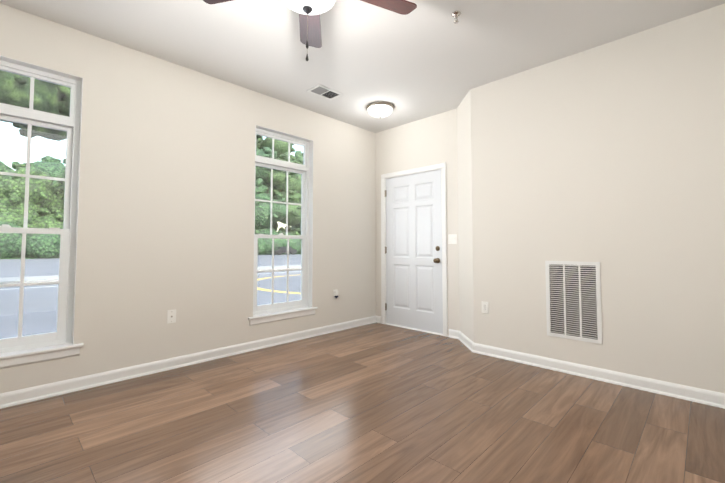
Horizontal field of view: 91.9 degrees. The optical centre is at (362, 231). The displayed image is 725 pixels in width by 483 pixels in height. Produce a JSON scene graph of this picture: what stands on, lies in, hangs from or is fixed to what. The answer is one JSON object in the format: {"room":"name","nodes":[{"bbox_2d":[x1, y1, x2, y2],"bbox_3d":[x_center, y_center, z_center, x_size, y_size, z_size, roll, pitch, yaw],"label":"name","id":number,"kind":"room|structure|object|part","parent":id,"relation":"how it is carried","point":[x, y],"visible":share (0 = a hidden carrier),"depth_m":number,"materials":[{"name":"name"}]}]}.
{"room":"empty living room","nodes":[
{"label":"empty living room","id":0,"kind":"room"},
{"bbox_2d":[0,3,375,393],"bbox_3d":[-1.706,-0.155,3.246,0.160,2.740,5.590,-2,-4,44],"label":"wall","id":1,"kind":"structure","parent":0,"point":[166,193],"depth_m":3.15,"materials":[{"name":"white paint"}]},
{"bbox_2d":[0,55,82,352],"bbox_3d":[-2.485,-0.183,2.441,0.149,2.035,0.778,-2,-4,44],"label":"window","id":2,"kind":"structure","parent":1,"relation":"in","point":[74,124],"depth_m":2.62,"materials":[{"name":"white plastic"}]},
{"bbox_2d":[0,224,59,228],"bbox_3d":[-2.495,-0.040,2.444,0.038,0.020,0.581,-2,-4,44],"label":"lock","id":3,"kind":"object","parent":2,"relation":"attached to","point":[5,225],"visible":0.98,"depth_m":2.45,"materials":[{"name":"white plastic"}]},
{"bbox_3d":[-2.500,0.387,2.430,0.032,0.835,0.701,-2,-4,44],"label":"window sash","id":4,"kind":"part","parent":2,"relation":"part of","materials":[{"name":"white wood"}]},
{"bbox_3d":[-2.512,-0.188,2.467,0.035,1.927,0.681,-2,-4,44],"label":"window glass","id":5,"kind":"part","parent":2,"relation":"part of","materials":[{"name":"clear glass"}]},
{"bbox_3d":[-2.524,-0.406,2.488,0.030,0.835,0.701,-2,-4,44],"label":"window sash","id":6,"kind":"part","parent":2,"relation":"part of","materials":[{"name":"white wood"}]},
{"bbox_2d":[0,65,74,119],"bbox_3d":[-2.505,-1.017,2.497,0.033,0.287,0.701,-2,-4,44],"label":"transom","id":7,"kind":"object","parent":2,"relation":"attached to","point":[31,76],"visible":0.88,"depth_m":2.58,"materials":[{"name":"white plastic"}]},
{"bbox_2d":[0,342,83,368],"bbox_3d":[-2.447,0.876,2.357,0.110,0.090,0.887,-2,-4,44],"label":"window sill","id":8,"kind":"structure","parent":1,"relation":"attached to","point":[31,356],"depth_m":2.48,"materials":[{"name":"white paint"}]},
{"bbox_2d":[167,309,175,323],"bbox_3d":[-1.687,0.752,3.100,0.015,0.116,0.072,-2,-4,44],"label":"outlet","id":9,"kind":"object","parent":1,"relation":"attached to","point":[171,316],"visible":1,"depth_m":3.10,"materials":[{"name":"white plastic"}]},
{"bbox_2d":[0,316,375,408],"bbox_3d":[-1.641,1.164,3.124,0.021,0.094,5.270,-2,-4,44],"label":"baseboard","id":10,"kind":"structure","parent":1,"relation":"attached to","point":[22,396],"depth_m":2.99,"materials":[{"name":"white paint"}]},
{"bbox_2d":[253,125,312,314],"bbox_3d":[-0.929,-0.113,4.036,0.149,2.035,0.778,-2,-4,44],"label":"window","id":11,"kind":"structure","parent":1,"relation":"in","point":[282,165],"depth_m":4.14,"materials":[{"name":"white plastic"}]},
{"bbox_3d":[-0.956,-0.117,4.062,0.035,1.927,0.681,-2,-4,44],"label":"window glass","id":12,"kind":"part","parent":11,"relation":"part of","materials":[{"name":"clear glass"}]},
{"bbox_3d":[-0.968,-0.335,4.084,0.030,0.835,0.701,-2,-4,44],"label":"window sash","id":13,"kind":"part","parent":11,"relation":"part of","materials":[{"name":"white wood"}]},
{"bbox_3d":[-0.943,0.458,4.025,0.032,0.835,0.701,-2,-4,44],"label":"window sash","id":14,"kind":"part","parent":11,"relation":"part of","materials":[{"name":"white wood"}]},
{"bbox_2d":[255,132,306,166],"bbox_3d":[-0.949,-0.947,4.092,0.033,0.287,0.701,-2,-4,44],"label":"transom","id":15,"kind":"object","parent":11,"relation":"attached to","point":[289,142],"visible":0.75,"depth_m":4.10,"materials":[{"name":"white plastic"}]},
{"bbox_2d":[248,307,317,325],"bbox_3d":[-0.891,0.947,3.952,0.110,0.090,0.887,-2,-4,44],"label":"window sill","id":16,"kind":"structure","parent":1,"relation":"attached to","point":[257,319],"depth_m":3.89,"materials":[{"name":"white paint"}]},
{"bbox_2d":[333,289,337,298],"bbox_3d":[-0.334,0.798,4.470,0.039,0.116,0.072,-2,-4,44],"label":"jack","id":17,"kind":"object","parent":1,"relation":"attached to","point":[335,293],"visible":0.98,"depth_m":4.46,"materials":[{"name":"white plastic"}]},
{"bbox_2d":[0,323,724,482],"bbox_3d":[-0.109,1.205,1.627,4.620,0.120,5.590,-2,-4,44],"label":"floor","id":18,"kind":"structure","parent":0,"point":[376,403],"depth_m":2.12,"materials":[{"name":"brown wood"}]},
{"bbox_2d":[0,0,724,132],"bbox_3d":[-0.022,-1.648,1.843,4.620,0.120,5.840,-2,-4,44],"label":"ceiling","id":19,"kind":"structure","parent":0,"point":[425,59],"depth_m":2.82,"materials":[{"name":"white paint"}]},
{"bbox_2d":[203,0,416,60],"bbox_3d":[-0.273,-1.251,1.858,1.256,0.673,1.296,-2,-4,44],"label":"fan","id":20,"kind":"object","parent":19,"relation":"hanging from","point":[309,11],"visible":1,"depth_m":2.12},
{"bbox_3d":[-0.708,-1.382,1.980,0.498,0.006,0.156,-1,-15,11],"label":"blade","id":21,"kind":"part","parent":20,"relation":"part of","materials":[{"name":"brown wood"}]},
{"bbox_3d":[-0.296,-1.257,1.893,0.316,0.116,0.316,-2,-4,44],"label":"lamp shade","id":22,"kind":"part","parent":20,"relation":"part of","materials":[{"name":"white glass"}]},
{"bbox_3d":[-0.346,-1.367,2.314,0.156,0.006,0.498,12,-4,-6],"label":"blade","id":23,"kind":"part","parent":20,"relation":"part of","materials":[{"name":"brown wood"}]},
{"bbox_3d":[0.084,-1.378,2.073,0.498,0.006,0.156,1,9,-25],"label":"blade","id":24,"kind":"part","parent":20,"relation":"part of","materials":[{"name":"brown wood"}]},
{"bbox_2d":[306,84,342,100],"bbox_3d":[-0.404,-1.498,3.782,0.220,0.008,0.340,-2,-4,44],"label":"ceiling vent","id":25,"kind":"object","parent":19,"relation":"in","point":[322,91],"visible":1,"depth_m":3.77,"materials":[{"name":"white metal"}]},
{"bbox_2d":[366,101,393,117],"bbox_3d":[0.209,-1.415,4.179,0.340,0.140,0.340,-2,-4,44],"label":"flush light","id":26,"kind":"object","parent":19,"relation":"attached to","point":[379,109],"visible":1,"depth_m":4.08,"materials":[{"name":"white glass"}]},
{"bbox_2d":[451,11,460,22],"bbox_3d":[0.669,-1.527,2.505,0.066,0.063,0.066,-2,-4,44],"label":"sprinkler","id":27,"kind":"object","parent":19,"relation":"attached to","point":[455,14],"visible":1,"depth_m":2.50,"materials":[{"name":"silver metal"}]},
{"bbox_2d":[375,108,459,335],"bbox_3d":[0.719,-0.092,4.672,1.320,2.740,0.160,-2,-4,44],"label":"wall","id":28,"kind":"structure","parent":0,"point":[428,141],"depth_m":4.46,"materials":[{"name":"white paint"}]},
{"bbox_2d":[376,316,380,322],"bbox_3d":[0.219,1.246,4.973,0.102,0.094,0.021,-2,-4,44],"label":"baseboard","id":29,"kind":"structure","parent":28,"relation":"attached to","point":[378,319],"depth_m":4.96,"materials":[{"name":"white paint"}]},
{"bbox_2d":[385,169,442,333],"bbox_3d":[0.660,0.253,4.633,0.919,2.025,0.068,-2,-4,44],"label":"door","id":30,"kind":"structure","parent":28,"relation":"in","point":[414,296],"depth_m":4.60,"materials":[{"name":"white paint"}]},
{"bbox_3d":[0.324,0.255,4.930,0.024,1.694,0.022,-2,-4,44],"label":"door hinges","id":31,"kind":"part","parent":30,"relation":"part of","materials":[{"name":"silver metal"}]},
{"bbox_2d":[433,246,439,262],"bbox_3d":[0.910,0.284,4.323,0.066,0.214,0.072,-2,-4,44],"label":"door knob","id":32,"kind":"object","parent":30,"relation":"attached to","point":[436,260],"depth_m":4.33,"materials":[{"name":"brown metal"}]},
{"bbox_2d":[381,162,447,336],"bbox_3d":[0.699,0.224,4.664,1.046,2.108,0.179,-2,-4,44],"label":"door frame","id":33,"kind":"structure","parent":28,"relation":"attached to","point":[442,166],"depth_m":4.49,"materials":[{"name":"white paint"}]},
{"bbox_2d":[386,323,442,335],"bbox_3d":[0.673,1.268,4.590,0.910,0.016,0.075,-2,-4,44],"label":"door threshold sill","id":34,"kind":"structure","parent":28,"relation":"attached to","point":[414,329],"depth_m":4.55,"materials":[{"name":"white paint"}]},
{"bbox_2d":[448,234,456,243],"bbox_3d":[1.074,0.089,4.193,0.116,0.116,0.017,-2,-4,44],"label":"light switch","id":35,"kind":"object","parent":28,"relation":"attached to","point":[452,238],"visible":1,"depth_m":4.20,"materials":[{"name":"white plastic"}]},
{"bbox_2d":[448,329,458,338],"bbox_3d":[1.081,1.209,4.135,0.144,0.094,0.021,-2,-4,44],"label":"baseboard","id":36,"kind":"structure","parent":28,"relation":"attached to","point":[454,334],"depth_m":4.13,"materials":[{"name":"white paint"}]},
{"bbox_2d":[457,91,473,341],"bbox_3d":[1.189,-0.126,3.901,0.100,2.740,0.509,0,-3,-1],"label":"wall","id":37,"kind":"structure","parent":0,"point":[466,307],"depth_m":3.88,"materials":[{"name":"white paint"}]},
{"bbox_2d":[458,331,473,351],"bbox_3d":[1.128,1.196,3.842,0.021,0.094,0.517,0,-3,-1],"label":"baseboard","id":38,"kind":"structure","parent":37,"relation":"attached to","point":[466,341],"depth_m":3.80,"materials":[{"name":"white paint"}]},
{"bbox_2d":[470,4,724,392],"bbox_3d":[2.319,-0.172,2.863,2.780,2.740,0.520,-2,-4,44],"label":"wall","id":39,"kind":"structure","parent":0,"point":[610,157],"depth_m":2.78,"materials":[{"name":"white paint"}]},
{"bbox_2d":[482,301,488,313],"bbox_3d":[1.229,0.762,3.516,0.072,0.116,0.008,-2,-4,44],"label":"electrical outlet","id":40,"kind":"object","parent":39,"relation":"attached to","point":[485,308],"visible":1,"depth_m":3.51,"materials":[{"name":"white plastic"}]},
{"bbox_2d":[545,261,601,343],"bbox_3d":[1.784,0.584,2.980,0.411,0.660,0.011,-2,-4,44],"label":"air vent","id":41,"kind":"object","parent":39,"relation":"in","point":[573,300],"visible":1,"depth_m":2.97,"materials":[{"name":"white metal"}]},
{"bbox_2d":[473,343,724,408],"bbox_3d":[2.071,1.144,2.669,2.626,0.094,0.021,-2,-4,44],"label":"baseboard","id":42,"kind":"structure","parent":39,"relation":"attached to","point":[702,396],"depth_m":2.76,"materials":[{"name":"white paint"}]},
{"label":"outside","id":43,"kind":"structure","parent":0,"visible":0},
{"bbox_2d":[0,254,300,338],"bbox_3d":[-52.107,4.278,63.380,156.159,0.200,300.000,-2,-4,44],"label":"ground","id":44,"kind":"structure","parent":43,"point":[14,272],"depth_m":10.60,"materials":[{"name":"grey asphalt"}]},
{"bbox_2d":[0,254,265,258],"bbox_3d":[-35.968,4.986,82.547,52.500,0.080,310.000,-2,-4,44],"label":"verge","id":45,"kind":"structure","parent":44,"relation":"on","point":[40,258],"depth_m":41.22,"materials":[{"name":"green plant"}]},
{"bbox_2d":[0,161,19,171],"bbox_3d":[-57.842,-4.880,49.010,14.521,16.828,14.294,-2,-4,44],"label":"tree","id":46,"kind":"object","parent":45,"relation":"on","point":[3,168],"depth_m":51.71,"materials":[{"name":"green plant"}]},
{"bbox_2d":[0,164,64,256],"bbox_3d":[-44.626,-2.402,47.203,13.850,12.899,13.416,-2,-4,44],"label":"tree","id":47,"kind":"object","parent":45,"relation":"on","point":[14,218],"depth_m":43.96,"materials":[{"name":"green plant"}]},
{"bbox_2d":[23,155,65,186],"bbox_3d":[-47.748,-3.875,54.301,15.541,16.527,15.512,-2,-4,44],"label":"tree","id":48,"kind":"object","parent":45,"relation":"on","point":[56,168],"depth_m":53.02,"materials":[{"name":"green plant"}]},
{"bbox_2d":[52,158,65,202],"bbox_3d":[-39.101,-3.320,51.183,11.851,15.159,10.090,-2,-4,44],"label":"tree","id":49,"kind":"object","parent":45,"relation":"on","point":[56,174],"depth_m":46.37,"materials":[{"name":"green plant"}]},
{"bbox_2d":[255,147,288,233],"bbox_3d":[-20.750,-6.391,68.916,11.429,21.606,10.084,-2,-4,44],"label":"tree","id":50,"kind":"object","parent":45,"relation":"on","point":[266,210],"depth_m":67.22,"materials":[{"name":"green plant"}]},
{"bbox_2d":[256,136,300,230],"bbox_3d":[-21.299,-9.663,82.135,15.971,29.314,13.330,-2,-4,44],"label":"tree","id":51,"kind":"object","parent":45,"relation":"on","point":[280,147],"depth_m":77.71,"materials":[{"name":"green plant"}]},
{"bbox_2d":[266,152,300,235],"bbox_3d":[-15.889,-6.114,73.186,10.980,21.431,11.239,-2,-4,44],"label":"tree","id":52,"kind":"object","parent":45,"relation":"on","point":[280,186],"depth_m":70.21,"materials":[{"name":"green plant"}]},
{"bbox_2d":[291,151,302,229],"bbox_3d":[-15.689,-8.179,92.725,14.690,27.283,17.247,-2,-4,44],"label":"tree","id":53,"kind":"object","parent":45,"relation":"on","point":[299,156],"depth_m":91.53,"materials":[{"name":"green plant"}]},
{"bbox_2d":[0,265,300,283],"bbox_3d":[1.298,2.116,18.364,16.758,0.140,210.000,-2,-4,44],"label":"sidewalk","id":54,"kind":"structure","parent":44,"relation":"on","point":[44,278],"depth_m":13.76,"materials":[{"name":"grey concrete"}]},
{"bbox_2d":[0,70,69,140],"bbox_3d":[-9.756,-2.327,7.772,4.492,8.081,5.662,-2,-4,44],"label":"tree","id":55,"kind":"object","parent":54,"relation":"on","point":[50,102],"depth_m":8.44,"materials":[{"name":"green plant"}]},
{"bbox_2d":[0,221,300,258],"bbox_3d":[2.626,3.252,86.095,6.029,5.541,174.134,-2,-4,44],"label":"hedge","id":56,"kind":"object","parent":44,"relation":"on","point":[29,249],"depth_m":41.71,"materials":[{"name":"green plant"}]},
{"bbox_2d":[270,247,296,254],"bbox_3d":[-14.030,3.424,62.626,1.860,1.440,4.420,-2,-4,44],"label":"car","id":57,"kind":"object","parent":44,"relation":"on","point":[280,251],"depth_m":61.66,"materials":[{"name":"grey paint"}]}
]}

